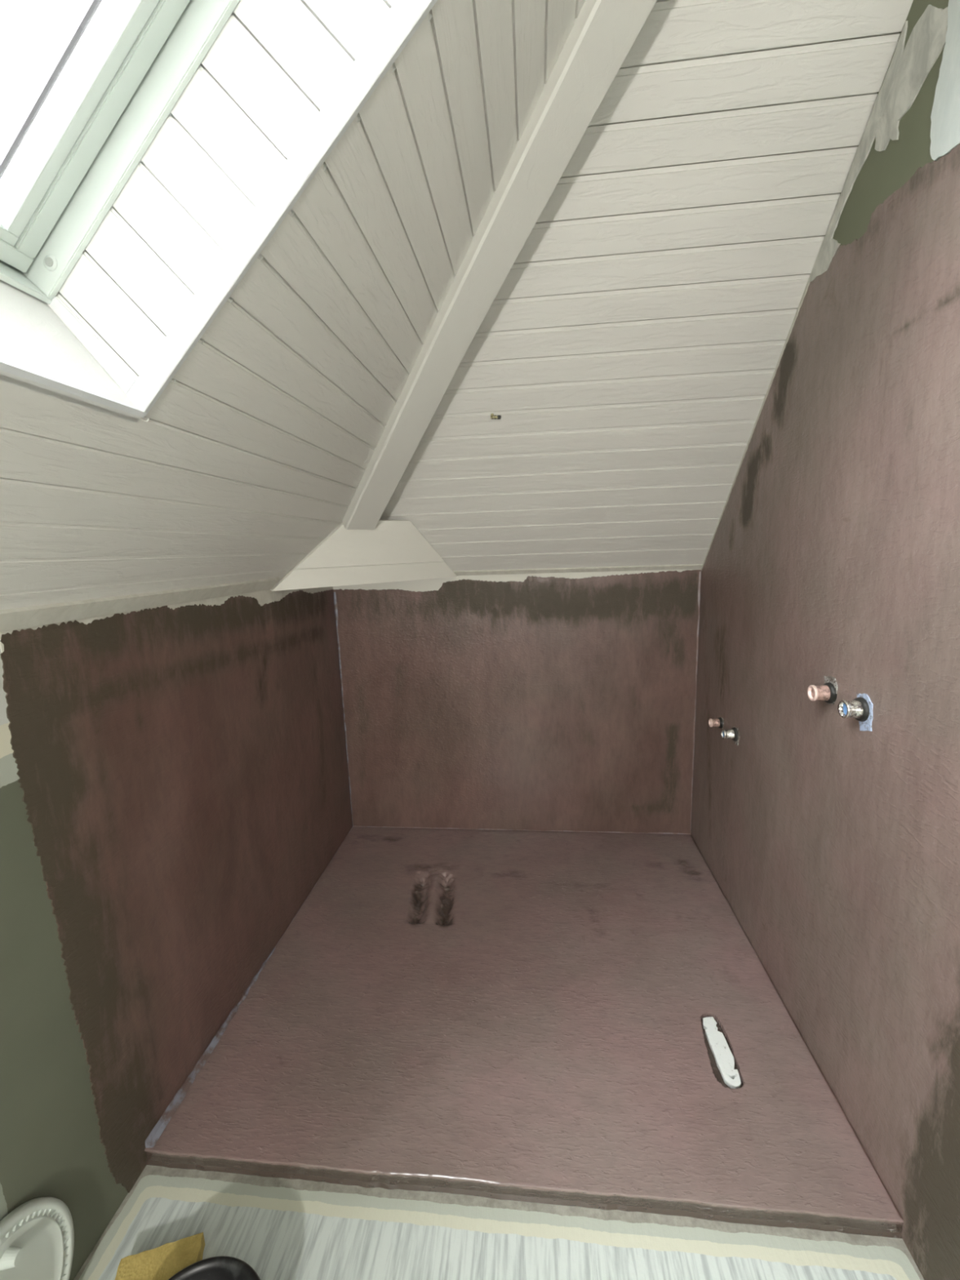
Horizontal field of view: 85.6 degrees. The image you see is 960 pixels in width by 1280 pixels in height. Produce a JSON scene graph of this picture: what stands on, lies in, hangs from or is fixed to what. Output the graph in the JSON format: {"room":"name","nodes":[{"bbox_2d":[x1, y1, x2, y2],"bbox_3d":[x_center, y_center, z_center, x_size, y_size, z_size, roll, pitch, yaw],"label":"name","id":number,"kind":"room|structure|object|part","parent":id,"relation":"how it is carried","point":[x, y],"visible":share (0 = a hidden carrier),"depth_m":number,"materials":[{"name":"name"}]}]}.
{"room":"building under construction","nodes":[
{"label":"building under construction","id":0,"kind":"room"},
{"bbox_2d":[0,586,352,1279],"bbox_3d":[-0.900,0.816,0.379,0.122,1.522,4.440,-1,10,6],"label":"wall","id":1,"kind":"structure","parent":0,"point":[175,784],"depth_m":1.15,"materials":[{"name":"brown paint"}]},
{"bbox_2d":[0,577,280,631],"bbox_3d":[-0.871,0.124,-0.034,0.040,0.040,3.637,-1,10,6],"label":"trim","id":2,"kind":"structure","parent":1,"relation":"attached to","point":[34,615],"depth_m":1.07,"materials":[{"name":"white paint"}]},
{"bbox_2d":[145,947,275,1147],"bbox_3d":[-0.714,1.081,1.453,0.020,0.020,0.591,-1,10,6],"label":"trim","id":3,"kind":"structure","parent":1,"relation":"attached to","point":[161,1125],"depth_m":1.31,"materials":[{"name":"grey"}]},
{"bbox_2d":[274,826,352,947],"bbox_3d":[-0.653,0.969,2.124,0.006,0.006,0.776,-1,10,6],"label":"trim","id":4,"kind":"structure","parent":1,"relation":"attached to","point":[352,827],"depth_m":1.99,"materials":[{"name":"brown"}]},
{"bbox_2d":[0,0,585,609],"bbox_3d":[-0.200,-0.619,0.053,1.429,1.429,4.200,-1,10,6],"label":"ceiling","id":5,"kind":"structure","parent":0,"point":[264,437],"depth_m":0.88,"materials":[{"name":"white wood"}]},
{"bbox_2d":[0,0,437,422],"bbox_3d":[-0.242,-0.751,0.214,1.018,1.035,0.913,-1,10,6],"label":"window","id":6,"kind":"structure","parent":5,"relation":"attached to","point":[184,134],"depth_m":0.68,"materials":[{"name":"white"}]},
{"bbox_3d":[-0.615,-0.333,0.326,0.150,0.183,0.881,-1,10,6],"label":"reveal panel","id":7,"kind":"part","parent":6,"relation":"part of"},
{"bbox_3d":[-0.328,-0.842,0.206,0.804,0.804,0.848,-1,10,6],"label":"sash","id":8,"kind":"part","parent":6,"relation":"part of","materials":[{"name":"white wood"}]},
{"bbox_3d":[-0.322,-0.835,0.207,0.861,0.861,0.873,-1,10,6],"label":"frame","id":9,"kind":"part","parent":6,"relation":"part of","materials":[{"name":"white wood"}]},
{"bbox_2d":[270,520,457,591],"bbox_3d":[-0.389,-0.331,1.954,0.786,0.236,0.076,-10,13,-39],"label":"board","id":10,"kind":"object","parent":5,"relation":"attached to","point":[395,551],"visible":0.93,"depth_m":1.93,"materials":[{"name":"white wood"}]},
{"bbox_2d":[342,0,657,529],"bbox_3d":[-0.015,-0.882,1.211,0.121,1.152,1.549,-10,12,-37],"label":"rafter","id":11,"kind":"object","parent":5,"relation":"attached to","point":[603,33],"visible":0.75,"depth_m":1.09,"materials":[{"name":"paint"}]},
{"bbox_2d":[73,1164,924,1279],"bbox_3d":[-0.035,1.425,0.399,1.581,0.260,4.200,-1,10,6],"label":"floor","id":12,"kind":"structure","parent":0,"point":[283,1228],"depth_m":1.02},
{"bbox_2d":[0,1196,74,1279],"bbox_3d":[-0.761,1.093,0.812,0.035,0.300,0.300,-2,10,1],"label":"lid","id":13,"kind":"object","parent":12,"relation":"on","point":[37,1237],"visible":1,"depth_m":0.90,"materials":[{"name":"grey plastic"}]},
{"bbox_3d":[-0.757,1.002,0.839,0.024,0.026,0.026,-1,10,6],"label":"spout","id":14,"kind":"part","parent":13,"relation":"part of","materials":[{"name":"grey plastic"}]},
{"bbox_2d":[115,1231,204,1279],"bbox_3d":[-0.601,1.198,0.955,0.145,0.032,0.113,-4,10,-14],"label":"sponge","id":15,"kind":"object","parent":12,"relation":"on","point":[162,1262],"visible":0.87,"depth_m":0.98,"materials":[{"name":"yellow plastic"}]},
{"bbox_2d":[168,1256,260,1279],"bbox_3d":[-0.465,1.181,0.823,0.248,0.101,0.248,-1,10,6],"label":"tub","id":16,"kind":"object","parent":12,"relation":"on","point":[216,1268],"visible":1,"depth_m":0.92,"materials":[{"name":"black plastic"}]},
{"bbox_2d":[144,826,903,1238],"bbox_3d":[0.101,1.028,1.754,1.580,0.046,1.378,-1,10,6],"label":"platform","id":17,"kind":"object","parent":12,"relation":"on","point":[501,1015],"depth_m":1.36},
{"bbox_3d":[0.628,1.070,1.351,0.048,0.011,0.192,-1,10,6],"label":"plastic strip","id":18,"kind":"part","parent":17,"relation":"part of","materials":[{"name":"white plastic"}]},
{"bbox_2d":[333,568,701,835],"bbox_3d":[0.160,0.427,2.406,1.581,1.522,0.122,-1,10,6],"label":"wall","id":19,"kind":"structure","parent":0,"point":[566,700],"depth_m":2.31,"materials":[{"name":"brown paint"}]},
{"bbox_2d":[333,591,353,826],"bbox_3d":[-0.629,0.346,2.404,0.013,1.135,0.013,-1,10,6],"label":"trim","id":20,"kind":"structure","parent":19,"relation":"attached to","point":[334,593],"depth_m":2.38,"materials":[{"name":"brown"}]},
{"bbox_2d":[352,826,690,834],"bbox_3d":[0.168,0.887,2.421,1.573,0.008,0.008,-1,10,6],"label":"trim","id":21,"kind":"structure","parent":19,"relation":"attached to","point":[353,826],"depth_m":2.42,"materials":[{"name":"brown"}]},
{"bbox_2d":[453,564,702,575],"bbox_3d":[0.377,-0.295,2.182,1.081,0.023,0.023,-1,10,6],"label":"trim","id":22,"kind":"structure","parent":19,"relation":"attached to","point":[687,566],"depth_m":2.17,"materials":[{"name":"white paint"}]},
{"bbox_2d":[689,571,701,835],"bbox_3d":[0.928,0.300,2.238,0.012,1.180,0.012,-1,10,6],"label":"trim","id":23,"kind":"structure","parent":19,"relation":"attached to","point":[700,575],"depth_m":2.21,"materials":[{"name":"brown"}]},
{"bbox_2d":[379,0,913,571],"bbox_3d":[0.037,-0.865,1.421,1.581,1.429,1.429,-1,10,6],"label":"ceiling","id":24,"kind":"structure","parent":0,"point":[628,354],"depth_m":1.34,"materials":[{"name":"white wood"}]},
{"bbox_2d":[490,413,501,419],"bbox_3d":[0.049,-0.700,1.622,0.033,0.020,0.020,-1,10,6],"label":"ceiling fitting","id":25,"kind":"object","parent":24,"relation":"attached to","point":[492,416],"visible":1,"depth_m":1.62,"materials":[{"name":"gold metal"}]},
{"bbox_2d":[690,0,959,1279],"bbox_3d":[0.764,0.063,0.076,0.124,3.000,4.440,-1,10,6],"label":"wall","id":26,"kind":"structure","parent":0,"point":[833,846],"depth_m":1.08,"materials":[{"name":"brown paint"}]},
{"bbox_2d":[708,717,724,728],"bbox_3d":[0.881,0.310,1.935,0.044,0.044,0.046,-1,10,6],"label":"pipe","id":27,"kind":"object","parent":26,"relation":"attached to","point":[719,722],"visible":1,"depth_m":1.93,"materials":[{"name":"orange metal"}]},
{"bbox_2d":[720,726,739,745],"bbox_3d":[0.866,0.332,1.796,0.046,0.065,0.059,-1,10,6],"label":"pipe","id":28,"kind":"object","parent":26,"relation":"attached to","point":[733,734],"visible":1,"depth_m":1.79,"materials":[{"name":"silver metal"}]},
{"bbox_2d":[690,835,902,1219],"bbox_3d":[0.882,0.996,1.671,0.007,0.007,1.369,-1,10,6],"label":"trim","id":29,"kind":"structure","parent":26,"relation":"attached to","point":[815,1062],"depth_m":1.27,"materials":[{"name":"brown"}]},
{"bbox_2d":[807,675,837,704],"bbox_3d":[0.803,0.119,1.222,0.046,0.070,0.057,-1,10,6],"label":"pipe","id":30,"kind":"object","parent":26,"relation":"attached to","point":[827,692],"visible":1,"depth_m":1.21,"materials":[{"name":"orange metal"}]},
{"bbox_2d":[837,693,873,731],"bbox_3d":[0.793,0.153,1.097,0.042,0.083,0.062,-1,10,6],"label":"pipe","id":31,"kind":"object","parent":26,"relation":"attached to","point":[860,708],"visible":1,"depth_m":1.09,"materials":[{"name":"silver metal"}]}
]}

